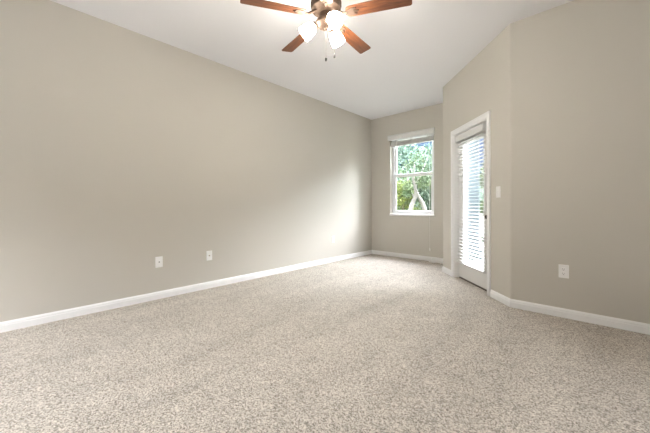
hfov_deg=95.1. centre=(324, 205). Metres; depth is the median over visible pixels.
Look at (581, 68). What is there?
wall
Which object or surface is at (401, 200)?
tree
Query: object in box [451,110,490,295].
door
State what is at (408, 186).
tree
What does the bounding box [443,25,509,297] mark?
wall
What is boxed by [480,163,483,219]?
leafy tree
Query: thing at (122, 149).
wall
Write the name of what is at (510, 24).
trim
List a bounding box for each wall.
[0,0,371,321]
[371,103,442,257]
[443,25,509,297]
[512,0,649,323]
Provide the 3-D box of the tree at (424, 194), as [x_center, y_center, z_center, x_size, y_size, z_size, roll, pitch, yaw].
[4.452,-0.330,12.752,2.106,3.009,2.257,0,0,0]
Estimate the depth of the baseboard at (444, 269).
4.44 m
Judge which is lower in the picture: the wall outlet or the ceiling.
the wall outlet
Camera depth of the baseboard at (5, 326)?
3.18 m
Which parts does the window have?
sill, sash, sash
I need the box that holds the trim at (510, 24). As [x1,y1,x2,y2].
[509,23,511,298]
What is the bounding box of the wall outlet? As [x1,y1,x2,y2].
[558,264,568,278]
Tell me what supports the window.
in the wall at (413, 235)
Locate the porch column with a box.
[467,140,481,259]
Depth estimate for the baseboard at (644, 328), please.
2.60 m
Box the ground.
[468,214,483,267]
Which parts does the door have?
glass frame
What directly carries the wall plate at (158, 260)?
attached to the wall at (122, 149)
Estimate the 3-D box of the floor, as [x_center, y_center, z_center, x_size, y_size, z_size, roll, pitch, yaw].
[0.963,1.078,1.164,6.974,0.120,7.614,0,0,43]
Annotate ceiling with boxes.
[50,0,573,119]
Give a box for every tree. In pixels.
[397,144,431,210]
[397,147,431,210]
[397,179,421,210]
[407,163,431,210]
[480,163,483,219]
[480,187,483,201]
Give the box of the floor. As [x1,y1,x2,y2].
[0,254,649,432]
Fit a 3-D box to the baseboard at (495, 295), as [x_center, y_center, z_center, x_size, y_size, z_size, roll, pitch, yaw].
[1.855,0.975,3.152,0.015,0.082,0.342,0,0,-1]
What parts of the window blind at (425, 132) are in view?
rail, pull cord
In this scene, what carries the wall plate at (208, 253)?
attached to the wall at (122, 149)
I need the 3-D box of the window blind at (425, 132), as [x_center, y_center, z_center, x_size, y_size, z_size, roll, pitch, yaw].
[1.650,-0.295,5.728,0.954,2.242,0.102,0,0,43]
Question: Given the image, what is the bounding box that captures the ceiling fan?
[240,0,411,60]
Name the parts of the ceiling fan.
blade, blade, lamp shade, bulb, lamp shade, lamp shade, blade, blade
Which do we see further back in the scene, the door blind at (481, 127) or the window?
the window
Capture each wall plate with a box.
[155,256,162,267]
[206,250,211,260]
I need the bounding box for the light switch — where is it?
[496,186,500,197]
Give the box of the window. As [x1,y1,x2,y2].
[389,133,434,216]
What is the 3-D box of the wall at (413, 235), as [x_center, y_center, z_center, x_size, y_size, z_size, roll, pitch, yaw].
[1.722,-0.347,5.751,1.856,2.966,0.150,0,0,43]
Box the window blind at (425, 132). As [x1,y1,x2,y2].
[387,127,434,250]
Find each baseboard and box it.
[0,250,371,332]
[372,250,442,262]
[442,266,450,275]
[490,289,509,306]
[510,299,649,334]
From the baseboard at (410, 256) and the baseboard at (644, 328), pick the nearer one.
the baseboard at (644, 328)
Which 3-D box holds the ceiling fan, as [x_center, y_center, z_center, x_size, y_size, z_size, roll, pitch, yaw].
[0.007,-1.484,2.330,1.284,0.685,1.225,0,0,0]
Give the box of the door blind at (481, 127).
[454,123,486,273]
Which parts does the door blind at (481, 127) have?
rail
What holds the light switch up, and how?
attached to the wall at (482, 86)
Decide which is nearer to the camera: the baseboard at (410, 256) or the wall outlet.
the wall outlet

